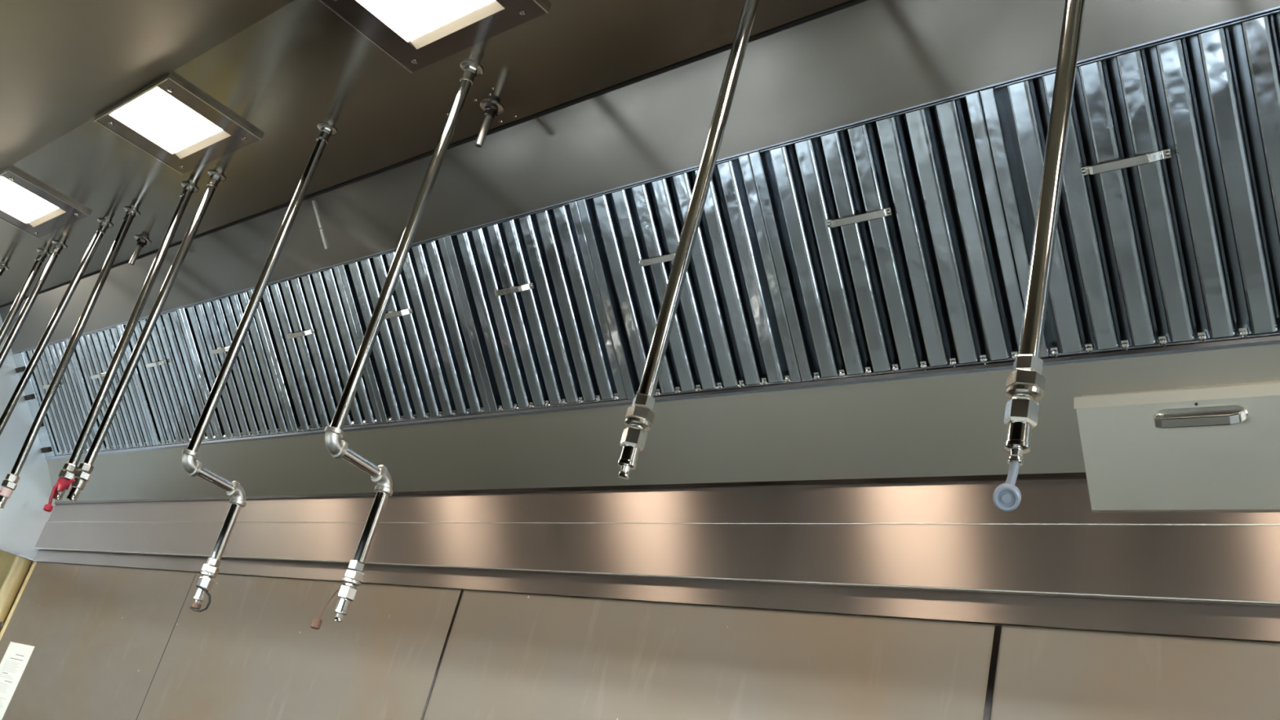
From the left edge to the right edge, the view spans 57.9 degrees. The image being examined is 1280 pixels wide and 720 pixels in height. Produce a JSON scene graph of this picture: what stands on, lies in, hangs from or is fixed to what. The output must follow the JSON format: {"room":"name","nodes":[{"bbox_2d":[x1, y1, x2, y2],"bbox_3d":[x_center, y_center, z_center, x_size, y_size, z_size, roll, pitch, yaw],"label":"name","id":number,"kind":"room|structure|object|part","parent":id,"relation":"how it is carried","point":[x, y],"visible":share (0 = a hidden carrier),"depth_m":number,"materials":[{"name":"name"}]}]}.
{"room":"commercial kitchen","nodes":[
{"label":"commercial kitchen","id":0,"kind":"room"},
{"bbox_2d":[0,550,1279,644],"bbox_3d":[-0.492,1.025,3.009,13.000,3.250,0.160,-7,-32,43],"label":"wall","id":1,"kind":"structure","parent":0,"point":[6,559],"depth_m":2.79,"materials":[{"name":"paint"}]},
{"bbox_2d":[0,555,31,629],"bbox_3d":[-3.054,1.795,4.891,0.160,2.000,0.079,-7,-32,43],"label":"pipe","id":2,"kind":"object","parent":1,"relation":"attached to","point":[20,566],"visible":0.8,"depth_m":5.21,"materials":[{"name":"beige paint"}]},
{"bbox_2d":[0,561,40,640],"bbox_3d":[-2.956,1.771,4.856,0.033,1.937,0.026,-7,-32,43],"label":"trim","id":3,"kind":"structure","parent":1,"relation":"attached to","point":[33,564],"depth_m":5.15,"materials":[{"name":"beige paint"}]},
{"bbox_2d":[0,562,196,719],"bbox_3d":[-2.386,1.698,4.316,1.536,1.930,0.012,-7,-32,43],"label":"sheet","id":4,"kind":"object","parent":1,"relation":"attached to","point":[100,636],"visible":1,"depth_m":4.46,"materials":[{"name":"metal"}]},
{"bbox_2d":[0,641,35,719],"bbox_3d":[-2.659,1.386,4.806,0.280,0.420,0.002,-7,-32,43],"label":"paper notice","id":5,"kind":"object","parent":4,"relation":"attached to","point":[15,659],"visible":1,"depth_m":4.82,"materials":[{"name":"white paper"}]},
{"bbox_2d":[136,572,461,719],"bbox_3d":[-1.269,1.553,3.271,1.536,1.930,0.013,-7,-32,43],"label":"wall panel","id":6,"kind":"object","parent":1,"relation":"attached to","point":[255,653],"depth_m":3.50,"materials":[{"name":"metal"}]},
{"bbox_3d":[-1.830,1.623,3.788,0.003,1.930,0.001,-7,-32,43],"label":"seam strip","id":7,"kind":"part","parent":6,"relation":"part of","materials":[{"name":"silver metal"}]},
{"bbox_2d":[420,590,995,719],"bbox_3d":[-0.153,1.409,2.226,1.541,1.930,0.014,-7,-32,43],"label":"wall panel","id":8,"kind":"object","parent":1,"relation":"attached to","point":[507,656],"depth_m":2.49,"materials":[{"name":"metal"}]},
{"bbox_3d":[-0.714,1.478,2.743,0.009,1.930,0.002,-7,-32,43],"label":"seam strip","id":9,"kind":"part","parent":8,"relation":"part of","materials":[{"name":"silver metal"}]},
{"bbox_2d":[982,625,1279,719],"bbox_3d":[0.964,1.264,1.182,1.539,1.930,0.015,-7,-32,43],"label":"wall panel","id":10,"kind":"object","parent":1,"relation":"attached to","point":[1042,673],"depth_m":1.88,"materials":[{"name":"metal"}]},
{"bbox_3d":[0.405,1.333,1.697,0.012,1.930,0.003,-7,-32,43],"label":"seam strip","id":11,"kind":"part","parent":10,"relation":"part of","materials":[{"name":"silver metal"}]},
{"bbox_3d":[-2.894,-1.493,0.789,13.000,0.050,7.940,-7,-32,43],"label":"ceiling","id":12,"kind":"structure","parent":0,"visible":0},
{"bbox_2d":[0,0,1279,642],"bbox_3d":[-0.596,-0.327,2.280,7.414,0.981,2.039,-7,-32,43],"label":"exhaust hood","id":13,"kind":"object","parent":12,"relation":"attached to","point":[872,495],"depth_m":2.67,"materials":[{"name":"metal"}]},
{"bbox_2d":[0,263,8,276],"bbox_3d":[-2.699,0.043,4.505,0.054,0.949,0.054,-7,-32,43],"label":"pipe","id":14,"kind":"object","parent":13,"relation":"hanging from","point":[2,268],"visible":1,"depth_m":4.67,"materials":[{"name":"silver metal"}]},
{"bbox_2d":[0,248,50,345],"bbox_3d":[-2.391,0.011,4.236,0.054,0.950,0.054,14,-23,2],"label":"pipe","id":15,"kind":"object","parent":13,"relation":"hanging from","point":[42,254],"visible":0.97,"depth_m":4.34,"materials":[{"name":"silver metal"}]},
{"bbox_3d":[-3.269,0.018,4.784,0.004,0.971,2.035,-7,-32,43],"label":"panel","id":16,"kind":"part","parent":13,"relation":"part of","materials":[{"name":"metal"}]},
{"bbox_2d":[0,240,66,368],"bbox_3d":[-2.271,-0.007,4.117,0.054,0.949,0.054,-7,-32,43],"label":"pipe","id":17,"kind":"object","parent":13,"relation":"hanging from","point":[58,246],"visible":1,"depth_m":4.20,"materials":[{"name":"silver metal"}]},
{"bbox_3d":[-2.738,0.203,5.239,0.114,0.374,0.333,-7,-32,43],"label":"filler panel","id":18,"kind":"part","parent":13,"relation":"part of","materials":[{"name":"metal"}]},
{"bbox_2d":[0,167,90,238],"bbox_3d":[-2.139,-0.536,4.021,0.472,0.016,0.285,-7,-32,43],"label":"hood light","id":19,"kind":"object","parent":13,"relation":"attached to","point":[26,205],"visible":1,"depth_m":4.00,"materials":[{"name":"metal"}]},
{"bbox_2d":[0,217,113,435],"bbox_3d":[-1.971,-0.051,3.824,0.077,0.950,0.054,-7,-32,43],"label":"pipe","id":20,"kind":"object","parent":13,"relation":"hanging from","point":[104,224],"visible":1,"depth_m":3.85,"materials":[{"name":"silver metal"}]},
{"bbox_2d":[22,338,102,455],"bbox_3d":[-2.498,0.167,5.036,0.510,0.392,0.353,-7,-32,43],"label":"filter","id":21,"kind":"object","parent":13,"relation":"on","point":[67,414],"visible":0.61,"depth_m":5.03,"materials":[{"name":"metal"}]},
{"bbox_2d":[0,206,140,508],"bbox_3d":[-1.789,-0.016,3.612,0.146,1.087,0.054,-7,-32,43],"label":"pipe","id":22,"kind":"object","parent":13,"relation":"attached to","point":[9,485],"visible":1,"depth_m":3.58,"materials":[{"name":"silver metal"}]},
{"bbox_2d":[67,324,156,450],"bbox_3d":[-2.126,0.119,4.688,0.510,0.392,0.353,-7,-32,43],"label":"filter","id":23,"kind":"object","parent":13,"relation":"on","point":[130,427],"visible":0.74,"depth_m":4.66,"materials":[{"name":"metal"}]},
{"bbox_2d":[43,182,199,511],"bbox_3d":[-1.484,-0.064,3.333,0.145,1.069,0.054,-7,-32,43],"label":"pipe","id":24,"kind":"object","parent":13,"relation":"attached to","point":[66,474],"visible":0.94,"depth_m":3.29,"materials":[{"name":"silver metal"}]},
{"bbox_2d":[128,235,151,265],"bbox_3d":[-1.754,-0.377,4.036,0.060,0.100,0.060,-7,-32,43],"label":"stub nozzle","id":25,"kind":"object","parent":13,"relation":"attached to","point":[141,241],"visible":1,"depth_m":4.04,"materials":[{"name":"metal"}]},
{"bbox_2d":[57,170,226,502],"bbox_3d":[-1.383,-0.091,3.247,0.091,1.035,0.055,-7,-32,43],"label":"pipe","id":26,"kind":"object","parent":13,"relation":"attached to","point":[82,476],"visible":1,"depth_m":3.20,"materials":[{"name":"silver metal"}]},
{"bbox_2d":[119,307,219,445],"bbox_3d":[-1.754,0.071,4.340,0.510,0.392,0.353,-7,-32,43],"label":"filter","id":27,"kind":"object","parent":13,"relation":"on","point":[166,372],"visible":0.75,"depth_m":4.32,"materials":[{"name":"metal"}]},
{"bbox_2d":[93,73,262,174],"bbox_3d":[-1.294,-0.646,3.231,0.472,0.016,0.285,-7,-32,43],"label":"hood light","id":28,"kind":"object","parent":13,"relation":"attached to","point":[168,120],"visible":1,"depth_m":3.22,"materials":[{"name":"metal"}]},
{"bbox_2d":[180,288,293,439],"bbox_3d":[-1.381,0.023,3.992,0.510,0.392,0.353,-7,-32,43],"label":"filter","id":29,"kind":"object","parent":13,"relation":"on","point":[251,402],"visible":0.86,"depth_m":3.97,"materials":[{"name":"metal"}]},
{"bbox_2d":[182,122,337,612],"bbox_3d":[-0.916,-0.018,2.839,0.076,1.251,0.208,-7,-32,43],"label":"pipe","id":30,"kind":"object","parent":13,"relation":"attached to","point":[210,570],"visible":1,"depth_m":2.75,"materials":[{"name":"metal"}]},
{"bbox_3d":[-1.000,0.279,2.720,0.022,0.026,0.112,-3,-29,37],"label":"arm","id":31,"kind":"part","parent":30,"relation":"part of","materials":[{"name":"silver metal"}]},
{"bbox_2d":[251,265,382,431],"bbox_3d":[-1.009,-0.026,3.644,0.510,0.392,0.353,-7,-32,43],"label":"filter","id":32,"kind":"object","parent":13,"relation":"on","point":[307,320],"visible":0.84,"depth_m":3.63,"materials":[{"name":"metal"}]},
{"bbox_3d":[-0.948,-0.400,3.426,0.012,0.112,0.099,-7,-32,43],"label":"clip strip","id":33,"kind":"part","parent":13,"relation":"part of","materials":[{"name":"silver metal"}]},
{"bbox_2d":[310,59,483,629],"bbox_3d":[-0.494,-0.069,2.441,0.086,1.259,0.204,4,-25,26],"label":"pipe","id":34,"kind":"object","parent":13,"relation":"attached to","point":[353,577],"visible":1,"depth_m":2.35,"materials":[{"name":"metal"}]},
{"bbox_3d":[-0.563,0.205,2.324,0.022,0.028,0.112,-3,-29,37],"label":"arm","id":35,"kind":"part","parent":34,"relation":"part of","materials":[{"name":"silver metal"}]},
{"bbox_2d":[337,235,491,422],"bbox_3d":[-0.637,-0.074,3.296,0.510,0.392,0.353,-7,-32,43],"label":"filter","id":36,"kind":"object","parent":13,"relation":"on","point":[422,363],"visible":0.85,"depth_m":3.26,"materials":[{"name":"metal"}]},
{"bbox_3d":[-0.383,-0.705,2.541,7.380,0.004,0.543,-7,-32,43],"label":"ceiling panel","id":37,"kind":"part","parent":13,"relation":"part of","materials":[{"name":"metal"}]},
{"bbox_2d":[319,0,550,73],"bbox_3d":[-0.449,-0.755,2.440,0.472,0.016,0.285,-7,-32,43],"label":"hood light","id":38,"kind":"object","parent":13,"relation":"attached to","point":[417,34],"visible":1,"depth_m":2.51,"materials":[{"name":"metal"}]},
{"bbox_2d":[475,99,504,147],"bbox_3d":[-0.365,-0.552,2.733,0.060,0.112,0.060,-7,-32,43],"label":"stub nozzle","id":39,"kind":"object","parent":13,"relation":"attached to","point":[491,108],"visible":1,"depth_m":2.73,"materials":[{"name":"metal"}]},
{"bbox_2d":[444,200,627,412],"bbox_3d":[-0.264,-0.122,2.947,0.510,0.392,0.353,-7,-32,43],"label":"filter","id":40,"kind":"object","parent":13,"relation":"on","point":[527,284],"visible":0.97,"depth_m":2.92,"materials":[{"name":"metal"}]},
{"bbox_3d":[-0.184,-0.481,2.723,7.380,0.161,0.143,-7,-32,43],"label":"panel","id":41,"kind":"part","parent":13,"relation":"part of","materials":[{"name":"metal"}]},
{"bbox_3d":[-0.039,0.447,2.749,7.380,0.124,0.003,-7,-32,43],"label":"panel","id":42,"kind":"part","parent":13,"relation":"part of","materials":[{"name":"metal"}]},
{"bbox_3d":[-0.020,0.203,2.804,7.380,0.168,0.120,-7,-32,43],"label":"panel","id":43,"kind":"part","parent":13,"relation":"part of","materials":[{"name":"metal"}]},
{"bbox_3d":[-0.011,0.356,2.792,7.380,0.104,0.003,-7,-32,43],"label":"panel","id":44,"kind":"part","parent":13,"relation":"part of","materials":[{"name":"metal"}]},
{"bbox_2d":[617,0,759,479],"bbox_3d":[0.101,-0.287,1.863,0.054,1.025,0.054,-7,-32,43],"label":"pipe","id":45,"kind":"object","parent":13,"relation":"hanging from","point":[639,416],"visible":1,"depth_m":1.79,"materials":[{"name":"silver metal"}]},
{"bbox_2d":[577,153,801,399],"bbox_3d":[0.108,-0.170,2.599,0.510,0.392,0.353,-7,-32,43],"label":"filter","id":46,"kind":"object","parent":13,"relation":"on","point":[731,329],"visible":0.77,"depth_m":2.57,"materials":[{"name":"metal"}]},
{"bbox_2d":[749,90,1024,382],"bbox_3d":[0.480,-0.218,2.251,0.510,0.392,0.353,-7,-32,43],"label":"filter","id":47,"kind":"object","parent":13,"relation":"on","point":[889,236],"visible":0.96,"depth_m":2.23,"materials":[{"name":"metal"}]},
{"bbox_2d":[992,0,1084,511],"bbox_3d":[0.527,-0.319,1.448,0.054,1.079,0.054,-7,-32,43],"label":"pipe","id":48,"kind":"object","parent":13,"relation":"hanging from","point":[1025,385],"visible":1,"depth_m":1.34,"materials":[{"name":"silver metal"}]},
{"bbox_2d":[979,8,1279,358],"bbox_3d":[0.853,-0.267,1.903,0.510,0.392,0.353,-7,-32,43],"label":"filter","id":49,"kind":"object","parent":13,"relation":"on","point":[1168,227],"visible":0.96,"depth_m":1.89,"materials":[{"name":"metal"}]},
{"bbox_2d":[1073,381,1279,511],"bbox_3d":[0.930,0.146,1.900,0.402,0.184,0.145,-7,-32,43],"label":"box","id":50,"kind":"object","parent":13,"relation":"attached to","point":[1208,448],"visible":1,"depth_m":1.90,"materials":[{"name":"metal"}]},
{"bbox_3d":[0.910,0.091,1.881,0.144,0.026,0.019,-7,-32,43],"label":"handle plate","id":51,"kind":"part","parent":50,"relation":"part of","materials":[{"name":"metal"}]}
]}

